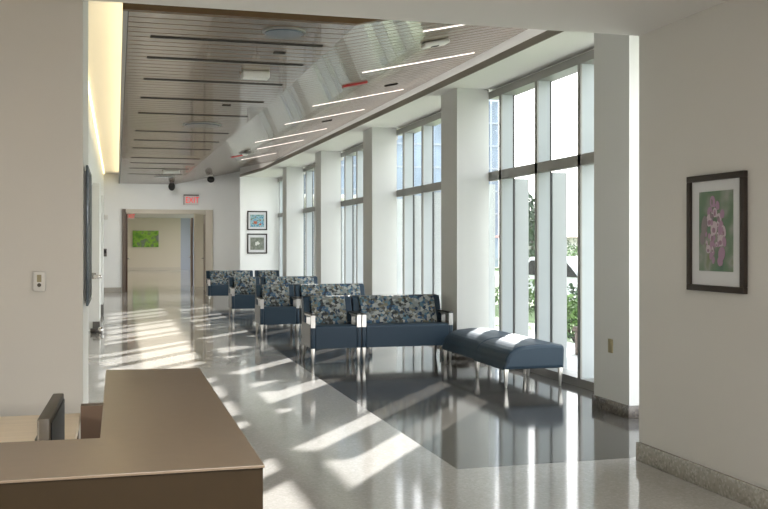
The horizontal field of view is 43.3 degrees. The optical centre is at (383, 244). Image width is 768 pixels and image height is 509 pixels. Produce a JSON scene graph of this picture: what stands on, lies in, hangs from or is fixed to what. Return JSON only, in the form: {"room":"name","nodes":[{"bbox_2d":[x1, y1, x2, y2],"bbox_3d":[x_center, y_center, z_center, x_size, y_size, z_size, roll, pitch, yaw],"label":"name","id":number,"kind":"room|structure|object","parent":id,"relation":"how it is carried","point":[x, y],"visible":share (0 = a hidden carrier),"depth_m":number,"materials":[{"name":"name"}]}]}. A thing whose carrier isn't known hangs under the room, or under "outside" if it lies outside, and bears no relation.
{"room":"hospital interior","nodes":[
{"label":"hospital interior","id":0,"kind":"room"},
{"bbox_2d":[0,0,87,438],"bbox_3d":[-2.113,-0.400,6.046,0.475,3.700,1.120,0,0,-15],"label":"wall pier","id":1,"kind":"object","parent":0,"point":[44,43],"visible":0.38,"depth_m":5.51,"materials":[{"name":"grey paint"}]},
{"bbox_2d":[33,271,45,291],"bbox_3d":[-1.957,0.207,5.490,0.068,0.115,0.030,0,0,-15],"label":"thermostat","id":2,"kind":"object","parent":1,"relation":"attached to","point":[39,277],"visible":1,"depth_m":5.48,"materials":[{"name":"white plastic"}]},
{"bbox_2d":[84,165,91,305],"bbox_3d":[-1.850,-0.055,6.046,0.028,0.830,0.760,0,0,-15],"label":"wall display","id":3,"kind":"object","parent":1,"relation":"attached to","point":[87,174],"visible":1,"depth_m":5.72,"materials":[{"name":"grey metal"}]},
{"bbox_2d":[88,92,103,330],"bbox_3d":[-5.560,-0.425,17.994,0.360,3.750,23.750,0,0,-15],"label":"wall","id":4,"kind":"structure","parent":0,"point":[94,158],"depth_m":16.28,"materials":[{"name":"white paint"}]},
{"bbox_2d":[88,81,104,173],"bbox_3d":[-5.365,-2.165,18.022,0.020,0.030,23.600,0,0,-15],"label":"trim","id":5,"kind":"structure","parent":4,"relation":"attached to","point":[88,81],"depth_m":16.63,"materials":[{"name":"white paint"}]},
{"bbox_2d":[93,183,100,321],"bbox_3d":[-5.023,0.200,16.924,0.105,2.500,1.300,0,0,-15],"label":"door","id":6,"kind":"structure","parent":4,"relation":"attached to","point":[96,186],"depth_m":16.30,"materials":[{"name":"white paint"}]},
{"bbox_2d":[93,317,100,327],"bbox_3d":[-5.021,1.370,16.916,0.115,0.160,1.315,0,0,-15],"label":"baseboard","id":7,"kind":"structure","parent":4,"relation":"attached to","point":[95,324],"depth_m":16.29,"materials":[{"name":"grey rubber"}]},
{"bbox_2d":[92,273,101,278],"bbox_3d":[-4.816,0.520,16.222,0.170,0.100,0.128,0,0,-15],"label":"handle set","id":8,"kind":"object","parent":4,"relation":"attached to","point":[94,276],"visible":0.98,"depth_m":16.18,"materials":[{"name":"grey metal"}]},
{"bbox_2d":[101,195,103,304],"bbox_3d":[-6.114,0.200,20.876,0.105,2.500,0.900,0,0,-15],"label":"door frame","id":9,"kind":"structure","parent":4,"relation":"attached to","point":[102,197],"depth_m":20.45,"materials":[{"name":"white paint"}]},
{"bbox_2d":[88,1,122,173],"bbox_3d":[-4.901,-2.225,17.657,1.050,0.090,24.750,0,0,-15],"label":"ceiling","id":10,"kind":"structure","parent":0,"point":[104,18],"depth_m":12.29,"materials":[{"name":"white paint"}]},
{"bbox_2d":[128,218,180,266],"bbox_3d":[-13.480,-0.100,55.489,3.550,3.100,0.150,0,0,-15],"label":"wall","id":11,"kind":"structure","parent":0,"point":[168,253],"depth_m":55.55,"materials":[{"name":"beige paint"}]},
{"bbox_2d":[133,231,158,246],"bbox_3d":[-13.629,-0.350,55.297,1.440,0.940,0.040,0,0,-15],"label":"print","id":12,"kind":"object","parent":11,"relation":"attached to","point":[140,238],"visible":1,"depth_m":55.29},
{"bbox_2d":[128,267,180,269],"bbox_3d":[-13.371,1.365,55.415,3.380,0.170,0.050,0,0,-15],"label":"baseboard","id":13,"kind":"structure","parent":11,"relation":"attached to","point":[129,268],"depth_m":55.44,"materials":[{"name":"beige wood"}]},
{"bbox_2d":[104,172,239,291],"bbox_3d":[-6.600,-0.600,30.104,4.500,4.100,0.150,0,0,-15],"label":"wall","id":14,"kind":"structure","parent":0,"point":[222,196],"depth_m":30.07,"materials":[{"name":"white paint"}]},
{"bbox_2d":[104,287,120,292],"bbox_3d":[-8.298,1.375,29.547,0.510,0.150,0.020,0,0,-15],"label":"baseboard","id":15,"kind":"structure","parent":14,"relation":"attached to","point":[116,289],"depth_m":29.54,"materials":[{"name":"grey stone"}]},
{"bbox_2d":[122,209,212,291],"bbox_3d":[-6.693,0.175,29.970,2.750,2.550,0.100,0,0,-15],"label":"trim","id":16,"kind":"structure","parent":14,"relation":"attached to","point":[208,213],"depth_m":30.09,"materials":[{"name":"beige wood"}]},
{"bbox_2d":[183,194,198,204],"bbox_3d":[-6.003,-1.410,30.127,0.475,0.320,0.074,0,0,-15],"label":"exit sign","id":17,"kind":"object","parent":14,"relation":"attached to","point":[187,199],"visible":1,"depth_m":30.09,"materials":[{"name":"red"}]},
{"bbox_2d":[201,215,204,289],"bbox_3d":[-5.719,0.245,30.891,0.194,2.390,1.100,0,0,-13],"label":"door leaf","id":18,"kind":"structure","parent":14,"relation":"in","point":[203,258],"depth_m":30.95,"materials":[{"name":"brown wood"}]},
{"bbox_2d":[181,218,193,269],"bbox_3d":[-9.824,-0.100,56.809,4.700,3.100,0.150,0,0,-15],"label":"wall","id":19,"kind":"structure","parent":0,"point":[185,222],"depth_m":56.27,"materials":[{"name":"grey paint"}]},
{"bbox_2d":[194,214,204,286],"bbox_3d":[-6.437,-0.050,33.702,0.330,3.000,0.400,0,0,-15],"label":"pier","id":20,"kind":"object","parent":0,"point":[198,218],"visible":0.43,"depth_m":33.50,"materials":[{"name":"beige paint"}]},
{"bbox_2d":[135,194,355,217],"bbox_3d":[-7.902,-1.600,43.646,8.000,0.100,26.650,0,0,-15],"label":"ceiling","id":21,"kind":"structure","parent":0,"point":[137,215],"depth_m":50.80,"materials":[{"name":"white paint"}]},
{"bbox_2d":[126,213,134,218],"bbox_3d":[-11.178,-1.345,42.558,0.427,0.420,0.074,0,0,-15],"label":"exit sign","id":22,"kind":"object","parent":21,"relation":"hanging from","point":[130,215],"visible":0.66,"depth_m":42.55,"materials":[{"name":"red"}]},
{"bbox_2d":[240,162,278,276],"bbox_3d":[-3.820,-0.500,29.523,1.450,3.900,2.450,0,0,-15],"label":"wall","id":23,"kind":"structure","parent":0,"point":[256,193],"depth_m":28.31,"materials":[{"name":"white paint"}]},
{"bbox_2d":[247,234,266,253],"bbox_3d":[-3.707,-0.040,28.266,0.585,0.585,0.030,0,0,-15],"label":"framed print","id":24,"kind":"object","parent":23,"relation":"attached to","point":[256,243],"visible":1,"depth_m":28.26,"materials":[{"name":"black"}]},
{"bbox_2d":[247,211,266,229],"bbox_3d":[-3.707,-0.715,28.266,0.585,0.560,0.030,0,0,-15],"label":"framed print","id":25,"kind":"object","parent":23,"relation":"attached to","point":[256,220],"visible":1,"depth_m":28.26,"materials":[{"name":"black"}]},
{"bbox_2d":[240,30,563,176],"bbox_3d":[-0.852,-2.015,17.445,0.228,0.079,22.427,0,0,-17],"label":"trim","id":26,"kind":"structure","parent":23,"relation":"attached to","point":[547,34],"depth_m":12.28,"materials":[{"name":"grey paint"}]},
{"bbox_2d":[283,167,302,275],"bbox_3d":[-2.346,-0.265,24.790,0.443,3.430,0.650,0,0,-15],"label":"column","id":27,"kind":"structure","parent":0,"point":[292,176],"depth_m":24.49,"materials":[{"name":"grey paint"}]},
{"bbox_2d":[119,3,526,183],"bbox_3d":[-2.974,-2.222,19.216,4.405,0.693,22.670,0,0,-15],"label":"ceiling","id":28,"kind":"structure","parent":0,"point":[351,47],"depth_m":11.54,"materials":[{"name":"grey metal"}]},
{"bbox_2d":[131,157,183,158],"bbox_3d":[-4.726,-1.887,20.948,1.459,0.026,0.070,0,0,-15],"label":"ceiling vent","id":29,"kind":"object","parent":28,"relation":"in","point":[131,157],"visible":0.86,"depth_m":20.95,"materials":[{"name":"black metal"}]},
{"bbox_2d":[154,176,173,177],"bbox_3d":[-6.034,-1.879,26.552,0.560,0.042,0.560,0,0,-15],"label":"recessed light","id":30,"kind":"object","parent":28,"relation":"in","point":[154,176],"visible":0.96,"depth_m":26.43,"materials":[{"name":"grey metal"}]},
{"bbox_2d":[163,170,179,173],"bbox_3d":[-5.377,-1.843,24.470,0.456,0.075,0.276,0,0,-15],"label":"ceiling light","id":31,"kind":"object","parent":28,"relation":"attached to","point":[164,171],"visible":1,"depth_m":24.35,"materials":[{"name":"white plastic"}]},
{"bbox_2d":[168,182,174,190],"bbox_3d":[-6.355,-1.752,28.953,0.200,0.255,0.200,0,0,-15],"label":"security camera","id":32,"kind":"object","parent":28,"relation":"attached to","point":[171,186],"visible":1,"depth_m":28.88,"materials":[{"name":"grey plastic"}]},
{"bbox_2d":[145,148,208,149],"bbox_3d":[-4.141,-1.887,18.879,1.486,0.026,0.070,0,0,-15],"label":"ceiling vent","id":33,"kind":"object","parent":28,"relation":"in","point":[145,148],"visible":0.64,"depth_m":18.84,"materials":[{"name":"black metal"}]},
{"bbox_2d":[139,140,218,142],"bbox_3d":[-3.746,-1.887,17.484,1.505,0.026,0.070,0,0,-15],"label":"ceiling vent","id":34,"kind":"object","parent":28,"relation":"in","point":[139,140],"visible":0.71,"depth_m":17.51,"materials":[{"name":"black metal"}]},
{"bbox_2d":[135,130,228,133],"bbox_3d":[-3.357,-1.887,16.108,1.523,0.026,0.070,0,0,-15],"label":"ceiling vent","id":35,"kind":"object","parent":28,"relation":"in","point":[135,130],"visible":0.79,"depth_m":16.11,"materials":[{"name":"black metal"}]},
{"bbox_2d":[138,112,247,116],"bbox_3d":[-2.744,-1.887,13.943,1.552,0.026,0.070,0,0,-15],"label":"ceiling vent","id":36,"kind":"object","parent":28,"relation":"in","point":[138,112],"visible":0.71,"depth_m":13.90,"materials":[{"name":"black metal"}]},
{"bbox_2d":[183,122,221,127],"bbox_3d":[-2.838,-1.879,15.089,0.600,0.042,0.600,0,0,-15],"label":"recessed light","id":37,"kind":"object","parent":28,"relation":"in","point":[189,124],"visible":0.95,"depth_m":15.02,"materials":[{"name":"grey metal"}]},
{"bbox_2d":[141,97,263,102],"bbox_3d":[-2.343,-1.887,12.528,1.571,0.026,0.070,0,0,-15],"label":"ceiling vent","id":38,"kind":"object","parent":28,"relation":"in","point":[141,97],"visible":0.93,"depth_m":12.54,"materials":[{"name":"black metal"}]},
{"bbox_2d":[206,175,214,182],"bbox_3d":[-5.285,-1.974,28.834,0.460,0.230,0.220,0,0,-15],"label":"security camera","id":39,"kind":"object","parent":28,"relation":"attached to","point":[210,178],"visible":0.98,"depth_m":28.80,"materials":[{"name":"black plastic"}]},
{"bbox_2d":[144,78,282,85],"bbox_3d":[-1.956,-1.887,11.141,1.580,0.026,0.070,0,0,-15],"label":"ceiling vent","id":40,"kind":"object","parent":28,"relation":"in","point":[144,78],"visible":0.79,"depth_m":11.15,"materials":[{"name":"black metal"}]},
{"bbox_2d":[147,57,302,65],"bbox_3d":[-1.610,-1.887,9.888,1.580,0.026,0.070,0,0,-15],"label":"ceiling vent","id":41,"kind":"object","parent":28,"relation":"in","point":[147,57],"visible":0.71,"depth_m":9.88,"materials":[{"name":"black metal"}]},
{"bbox_2d":[150,36,322,46],"bbox_3d":[-1.344,-1.887,8.924,1.580,0.026,0.070,0,0,-15],"label":"ceiling vent","id":42,"kind":"object","parent":28,"relation":"in","point":[162,37],"visible":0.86,"depth_m":8.91,"materials":[{"name":"black metal"}]},
{"bbox_2d":[239,151,251,155],"bbox_3d":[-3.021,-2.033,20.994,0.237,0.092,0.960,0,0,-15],"label":"smoke detector","id":43,"kind":"object","parent":28,"relation":"attached to","point":[245,153],"visible":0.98,"depth_m":21.00,"materials":[{"name":"grey plastic"}]},
{"bbox_2d":[239,70,269,80],"bbox_3d":[-1.400,-1.843,10.520,0.323,0.075,0.196,0,0,-15],"label":"ceiling light","id":44,"kind":"object","parent":28,"relation":"attached to","point":[246,74],"visible":1,"depth_m":10.44,"materials":[{"name":"white plastic"}]},
{"bbox_2d":[262,27,305,37],"bbox_3d":[-0.880,-1.879,8.523,0.380,0.042,0.380,0,0,-15],"label":"recessed light","id":45,"kind":"object","parent":28,"relation":"in","point":[277,32],"visible":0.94,"depth_m":8.46,"materials":[{"name":"grey metal"}]},
{"bbox_2d":[285,109,364,124],"bbox_3d":[-1.021,-2.220,16.753,1.410,0.315,0.022,0,0,-15],"label":"linear light","id":46,"kind":"object","parent":28,"relation":"attached to","point":[363,109],"visible":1,"depth_m":16.75,"materials":[{"name":"white plastic"}]},
{"bbox_2d":[342,81,367,87],"bbox_3d":[-0.382,-2.102,12.655,0.320,0.101,0.100,0,0,-15],"label":"strip","id":47,"kind":"object","parent":28,"relation":"attached to","point":[360,83],"visible":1,"depth_m":12.62,"materials":[{"name":"red plastic"}]},
{"bbox_2d":[315,89,403,105],"bbox_3d":[-0.383,-2.223,14.594,1.410,0.315,0.022,0,0,-15],"label":"linear light","id":48,"kind":"object","parent":28,"relation":"attached to","point":[402,89],"visible":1,"depth_m":14.59,"materials":[{"name":"white plastic"}]},
{"bbox_2d":[362,52,474,72],"bbox_3d":[0.430,-2.225,11.800,1.430,0.320,0.022,0,0,-15],"label":"linear light","id":49,"kind":"object","parent":28,"relation":"attached to","point":[474,52],"visible":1,"depth_m":11.79,"materials":[{"name":"white plastic"}]},
{"bbox_2d":[421,39,449,48],"bbox_3d":[0.543,-2.135,10.265,0.277,0.098,0.180,0,0,-15],"label":"ceiling light","id":50,"kind":"object","parent":28,"relation":"attached to","point":[431,44],"visible":1,"depth_m":10.20,"materials":[{"name":"white plastic"}]},
{"bbox_2d":[423,25,461,31],"bbox_3d":[1.052,-2.227,9.586,1.390,0.311,0.022,0,0,-15],"label":"linear light","id":51,"kind":"object","parent":28,"relation":"attached to","point":[457,25],"visible":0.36,"depth_m":9.45,"materials":[{"name":"white plastic"}]},
{"bbox_2d":[315,151,340,283],"bbox_3d":[-1.207,-0.265,20.664,0.443,3.430,0.650,0,0,-15],"label":"column","id":52,"kind":"structure","parent":0,"point":[327,163],"depth_m":20.38,"materials":[{"name":"grey paint"}]},
{"bbox_2d":[363,127,396,294],"bbox_3d":[-0.081,-0.265,16.587,0.443,3.430,0.650,0,0,-15],"label":"column","id":53,"kind":"structure","parent":0,"point":[379,143],"depth_m":16.30,"materials":[{"name":"grey paint"}]},
{"bbox_2d":[88,0,727,35],"bbox_3d":[-0.051,-1.470,0.935,6.800,0.120,9.830,0,0,-15],"label":"ceiling","id":54,"kind":"structure","parent":0,"point":[618,17],"depth_m":5.81,"materials":[{"name":"white paint"}]},
{"bbox_2d":[242,31,593,177],"bbox_3d":[-0.646,-2.010,17.499,1.170,0.060,22.420,0,0,-15],"label":"ceiling","id":55,"kind":"structure","parent":0,"point":[560,47],"depth_m":12.01,"materials":[{"name":"white paint"}]},
{"bbox_2d":[88,270,752,508],"bbox_3d":[-5.139,1.510,27.629,11.200,0.120,64.000,0,0,-15],"label":"floor","id":56,"kind":"structure","parent":0,"point":[404,427],"depth_m":7.99,"materials":[{"name":"tile"}]},
{"bbox_2d":[90,327,103,332],"bbox_3d":[-4.722,1.400,15.917,0.210,0.100,0.100,0,0,-15],"label":"door stop","id":57,"kind":"object","parent":56,"relation":"on","point":[100,329],"visible":1,"depth_m":15.88,"materials":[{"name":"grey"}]},
{"bbox_2d":[0,368,264,508],"bbox_3d":[-1.911,0.915,2.499,2.846,1.070,2.505,0,0,-15],"label":"reception desk","id":58,"kind":"object","parent":56,"relation":"on","point":[157,438],"visible":1,"depth_m":1.77,"materials":[{"name":"brown laminate"}]},
{"bbox_2d":[0,413,79,442],"bbox_3d":[-2.145,0.710,2.613,2.455,0.040,2.140,0,0,-15],"label":"countertop","id":59,"kind":"structure","parent":58,"relation":"on","point":[12,428],"depth_m":3.66,"materials":[{"name":"beige laminate"}]},
{"bbox_2d":[35,393,64,440],"bbox_3d":[-0.882,0.552,2.511,0.210,0.272,0.410,0,0,-14],"label":"computer monitor","id":60,"kind":"object","parent":58,"relation":"on","point":[51,422],"visible":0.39,"depth_m":2.44,"materials":[{"name":"brown"}]},
{"bbox_2d":[190,218,192,285],"bbox_3d":[-6.827,0.245,34.320,0.194,2.390,0.900,0,0,-14],"label":"door leaf","id":61,"kind":"structure","parent":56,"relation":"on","point":[191,219],"depth_m":33.88,"materials":[{"name":"brown wood"}]},
{"bbox_2d":[206,270,252,303],"bbox_3d":[-3.834,1.046,24.181,1.182,0.807,0.662,0,0,-15],"label":"loveseat","id":62,"kind":"object","parent":56,"relation":"on","point":[216,281],"visible":0.45,"depth_m":24.17,"materials":[{"name":"blue fabric"}]},
{"bbox_2d":[210,270,249,284],"bbox_3d":[-3.874,0.815,24.326,0.994,0.343,0.260,0,0,-15],"label":"cushion","id":63,"kind":"object","parent":62,"relation":"on","point":[217,277],"depth_m":24.25,"materials":[{"name":"fabric"}]},
{"bbox_2d":[228,277,259,318],"bbox_3d":[-2.759,1.046,19.291,0.632,0.807,0.662,0,0,-15],"label":"armchair","id":64,"kind":"object","parent":56,"relation":"on","point":[241,290],"visible":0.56,"depth_m":19.30,"materials":[{"name":"blue fabric"}]},
{"bbox_2d":[233,277,255,293],"bbox_3d":[-2.799,0.815,19.436,0.444,0.343,0.260,0,0,-15],"label":"cushion","id":65,"kind":"object","parent":64,"relation":"on","point":[242,285],"depth_m":19.38,"materials":[{"name":"fabric"}]},
{"bbox_2d":[255,270,279,277],"bbox_3d":[-2.918,1.046,24.434,0.632,0.807,0.662,0,0,-15],"label":"armchair","id":66,"kind":"object","parent":56,"relation":"on","point":[258,273],"visible":0.12,"depth_m":24.56,"materials":[{"name":"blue fabric"}]},
{"bbox_2d":[255,284,299,336],"bbox_3d":[-1.721,1.046,15.531,0.632,0.807,0.662,0,0,-15],"label":"armchair","id":67,"kind":"object","parent":56,"relation":"on","point":[275,304],"visible":1,"depth_m":15.41,"materials":[{"name":"blue fabric"}]},
{"bbox_2d":[261,284,289,305],"bbox_3d":[-1.761,0.815,15.677,0.444,0.343,0.260,0,0,-15],"label":"cushion","id":68,"kind":"object","parent":67,"relation":"on","point":[273,294],"depth_m":15.62,"materials":[{"name":"fabric"}]},
{"bbox_2d":[260,276,317,285],"bbox_3d":[-1.877,1.046,19.534,1.182,0.807,0.662,0,0,-15],"label":"loveseat","id":69,"kind":"object","parent":56,"relation":"on","point":[292,280],"visible":0.09,"depth_m":19.67,"materials":[{"name":"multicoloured fabric"}]},
{"bbox_2d":[294,283,364,333],"bbox_3d":[-0.839,1.046,15.775,1.182,0.807,0.662,0,0,-15],"label":"loveseat","id":70,"kind":"object","parent":56,"relation":"on","point":[300,290],"visible":0.26,"depth_m":15.88,"materials":[{"name":"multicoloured fabric"}]},
{"bbox_2d":[300,284,360,296],"bbox_3d":[-0.879,0.815,15.920,0.994,0.343,0.260,0,0,-15],"label":"cushion","id":71,"kind":"object","parent":70,"relation":"on","point":[305,289],"depth_m":15.89,"materials":[{"name":"fabric"}]},
{"bbox_2d":[301,295,360,365],"bbox_3d":[-0.664,1.046,12.005,0.632,0.807,0.662,0,0,-15],"label":"armchair","id":72,"kind":"object","parent":56,"relation":"on","point":[328,322],"visible":1,"depth_m":11.91,"materials":[{"name":"blue fabric"}]},
{"bbox_2d":[309,296,346,324],"bbox_3d":[-0.704,0.815,12.151,0.444,0.343,0.260,0,0,-15],"label":"cushion","id":73,"kind":"object","parent":72,"relation":"on","point":[326,309],"depth_m":12.09,"materials":[{"name":"fabric"}]},
{"bbox_2d":[350,294,452,363],"bbox_3d":[0.211,1.046,12.247,1.182,0.807,0.662,0,0,-15],"label":"loveseat","id":74,"kind":"object","parent":56,"relation":"on","point":[404,319],"visible":0.82,"depth_m":12.21,"materials":[{"name":"blue fabric"}]},
{"bbox_2d":[358,294,436,322],"bbox_3d":[0.171,0.815,12.393,0.994,0.343,0.260,0,0,-15],"label":"cushion","id":75,"kind":"object","parent":74,"relation":"on","point":[404,308],"depth_m":12.33,"materials":[{"name":"fabric"}]},
{"bbox_2d":[442,328,525,373],"bbox_3d":[1.162,1.233,11.302,0.649,0.435,1.190,0,0,-15],"label":"bench ottoman","id":76,"kind":"object","parent":56,"relation":"on","point":[464,342],"visible":0.44,"depth_m":11.21,"materials":[{"name":"blue fabric"}]},
{"bbox_2d":[442,328,525,358],"bbox_3d":[1.162,1.141,11.302,0.649,0.251,1.190,0,0,-15],"label":"cushion","id":77,"kind":"object","parent":76,"relation":"on","point":[464,342],"depth_m":11.20,"materials":[{"name":"blue fabric"}]},
{"bbox_2d":[474,337,563,387],"bbox_3d":[1.419,1.232,10.276,0.676,0.437,0.888,0,0,-15],"label":"bench ottoman","id":78,"kind":"object","parent":56,"relation":"on","point":[506,354],"visible":1,"depth_m":9.91,"materials":[{"name":"blue fabric"}]},
{"bbox_2d":[474,337,563,369],"bbox_3d":[1.419,1.139,10.276,0.676,0.252,0.888,0,0,-15],"label":"cushion","id":79,"kind":"object","parent":78,"relation":"on","point":[504,353],"depth_m":9.91,"materials":[{"name":"blue fabric"}]},
{"bbox_2d":[273,29,593,177],"bbox_3d":[-0.357,-2.296,18.953,0.160,0.708,25.070,0,0,-15],"label":"wall","id":80,"kind":"structure","parent":0,"point":[527,34],"depth_m":13.57,"materials":[{"name":"white paint"}]},
{"bbox_2d":[278,172,304,275],"bbox_3d":[-2.491,-0.245,26.845,0.373,3.390,4.040,0,0,-15],"label":"window","id":81,"kind":"structure","parent":80,"relation":"in","point":[280,180],"depth_m":28.22,"materials":[{"name":"glass"}]},
{"bbox_2d":[303,157,343,283],"bbox_3d":[-1.384,-0.245,22.835,0.373,3.390,4.280,0,0,-15],"label":"window","id":82,"kind":"structure","parent":80,"relation":"in","point":[309,210],"depth_m":24.21,"materials":[{"name":"glass"}]},
{"bbox_2d":[341,136,402,294],"bbox_3d":[-0.252,-0.245,18.734,0.373,3.390,4.230,0,0,-15],"label":"window","id":83,"kind":"structure","parent":80,"relation":"in","point":[353,215],"depth_m":19.09,"materials":[{"name":"grey metal"}]},
{"bbox_2d":[397,112,494,328],"bbox_3d":[0.870,-0.245,14.671,0.373,3.390,4.200,0,0,-15],"label":"window","id":84,"kind":"structure","parent":80,"relation":"in","point":[421,214],"depth_m":15.01,"materials":[{"name":"glass"}]},
{"bbox_2d":[489,49,593,390],"bbox_3d":[1.995,-0.245,10.598,0.373,3.390,4.250,0,0,-15],"label":"window","id":85,"kind":"structure","parent":80,"relation":"in","point":[550,188],"depth_m":10.92,"materials":[{"name":"grey metal"}]},
{"bbox_2d":[440,88,488,359],"bbox_3d":[1.037,-0.265,12.538,0.443,3.430,0.650,0,0,-15],"label":"column","id":86,"kind":"structure","parent":0,"point":[464,111],"depth_m":12.26,"materials":[{"name":"grey paint"}]},
{"bbox_2d":[592,33,638,418],"bbox_3d":[2.168,-0.265,8.441,0.443,3.430,0.650,0,0,-15],"label":"column","id":87,"kind":"structure","parent":0,"point":[616,57],"depth_m":8.29,"materials":[{"name":"grey paint"}]},
{"bbox_2d":[608,339,612,352],"bbox_3d":[1.962,0.875,8.385,0.010,0.120,0.076,0,0,-15],"label":"wall outlet","id":88,"kind":"object","parent":87,"relation":"attached to","point":[610,341],"visible":1,"depth_m":8.38,"materials":[{"name":"brown plastic"}]},
{"bbox_2d":[639,0,767,489],"bbox_3d":[3.108,0.020,1.808,0.165,2.860,9.830,0,0,-15],"label":"wall","id":89,"kind":"structure","parent":0,"point":[703,75],"depth_m":5.81,"materials":[{"name":"grey paint"}]},
{"bbox_2d":[636,442,767,508],"bbox_3d":[3.017,1.387,1.782,0.025,0.125,9.830,0,0,-15],"label":"baseboard","id":90,"kind":"structure","parent":89,"relation":"attached to","point":[745,493],"depth_m":5.75,"materials":[{"name":"grey stone"}]},
{"bbox_2d":[686,170,747,293],"bbox_3d":[1.941,-0.071,5.661,0.030,0.690,0.560,0,0,-15],"label":"framed print","id":91,"kind":"object","parent":89,"relation":"attached to","point":[716,204],"visible":1,"depth_m":5.64,"materials":[{"name":"black"}]},
{"bbox_3d":[-11.599,-0.100,42.366,0.150,3.100,26.150,0,0,-15],"label":"wall","id":92,"kind":"structure","parent":0,"visible":0},
{"bbox_2d":[126,214,129,291],"bbox_3d":[-8.031,0.245,30.176,0.194,2.390,0.950,0,0,-15],"label":"door leaf","id":93,"kind":"structure","parent":92,"relation":"in","point":[127,258],"depth_m":29.73,"materials":[{"name":"brown wood"}]},
{"label":"outside","id":94,"kind":"structure","parent":0,"visible":0},
{"bbox_2d":[304,260,574,342],"bbox_3d":[19.254,1.600,52.000,55.200,0.100,110.000,0,0,-15],"label":"ground","id":95,"kind":"structure","parent":94,"point":[531,318],"depth_m":21.26,"materials":[{"name":"white concrete"}]},
{"bbox_2d":[304,100,498,267],"bbox_3d":[-0.017,-6.000,71.525,14.160,15.100,10.100,0,0,-15],"label":"building","id":96,"kind":"structure","parent":95,"relation":"on","point":[493,104],"depth_m":67.40,"materials":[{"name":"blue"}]},
{"bbox_2d":[495,277,534,315],"bbox_3d":[2.628,1.027,18.986,1.060,1.055,1.027,0,0,-15],"label":"shrub","id":97,"kind":"object","parent":95,"relation":"on","point":[531,295],"visible":0.14,"depth_m":18.93,"materials":[{"name":"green plant"}]},
{"bbox_2d":[529,193,534,257],"bbox_3d":[4.215,0.011,27.528,1.953,3.077,1.885,0,0,-15],"label":"tree","id":98,"kind":"object","parent":95,"relation":"on","point":[532,201],"visible":0.17,"depth_m":27.24,"materials":[{"name":"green plant"}]},
{"bbox_2d":[495,326,577,371],"bbox_3d":[-1.958,1.510,28.507,1.800,0.080,64.000,0,0,-15],"label":"path","id":99,"kind":"structure","parent":95,"relation":"on","point":[572,359],"depth_m":12.75,"materials":[{"name":"concrete"}]},
{"bbox_2d":[572,326,577,354],"bbox_3d":[2.793,1.112,12.805,0.440,0.716,0.440,0,0,-15],"label":"stone planter","id":100,"kind":"object","parent":99,"relation":"on","point":[574,328],"visible":0.02,"depth_m":12.88,"materials":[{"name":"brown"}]},
{"bbox_2d":[495,226,577,258],"bbox_3d":[12.251,0.150,64.590,8.400,2.800,7.400,0,0,-15],"label":"pavilion","id":101,"kind":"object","parent":95,"relation":"on","point":[572,231],"visible":0.11,"depth_m":61.49,"materials":[{"name":"grey paint"}]},
{"bbox_2d":[529,257,577,301],"bbox_3d":[4.682,0.910,22.871,1.800,1.280,4.200,0,0,-27],"label":"parked car","id":102,"kind":"object","parent":95,"relation":"on","point":[572,262],"visible":0.08,"depth_m":21.96,"materials":[{"name":"white paint"}]},
{"bbox_2d":[530,239,577,256],"bbox_3d":[10.609,0.572,53.722,5.124,1.955,5.058,0,0,-15],"label":"tree","id":103,"kind":"object","parent":95,"relation":"on","point":[568,242],"visible":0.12,"depth_m":53.39,"materials":[{"name":"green plant"}]},
{"bbox_2d":[567,294,577,341],"bbox_3d":[3.042,1.157,15.457,1.073,0.798,1.039,0,0,-15],"label":"shrub","id":104,"kind":"object","parent":95,"relation":"on","point":[572,315],"visible":0.21,"depth_m":15.32,"materials":[{"name":"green plant"}]},
{"bbox_2d":[567,283,577,310],"bbox_3d":[3.679,1.081,17.495,1.141,0.950,1.103,0,0,-15],"label":"shrub","id":105,"kind":"object","parent":95,"relation":"on","point":[574,292],"visible":0.07,"depth_m":17.50,"materials":[{"name":"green plant"}]},
{"bbox_2d":[567,245,577,256],"bbox_3d":[6.204,0.764,32.306,2.190,1.572,2.181,0,0,-15],"label":"tree","id":106,"kind":"object","parent":95,"relation":"on","point":[576,250],"visible":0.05,"depth_m":32.10,"materials":[{"name":"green plant"}]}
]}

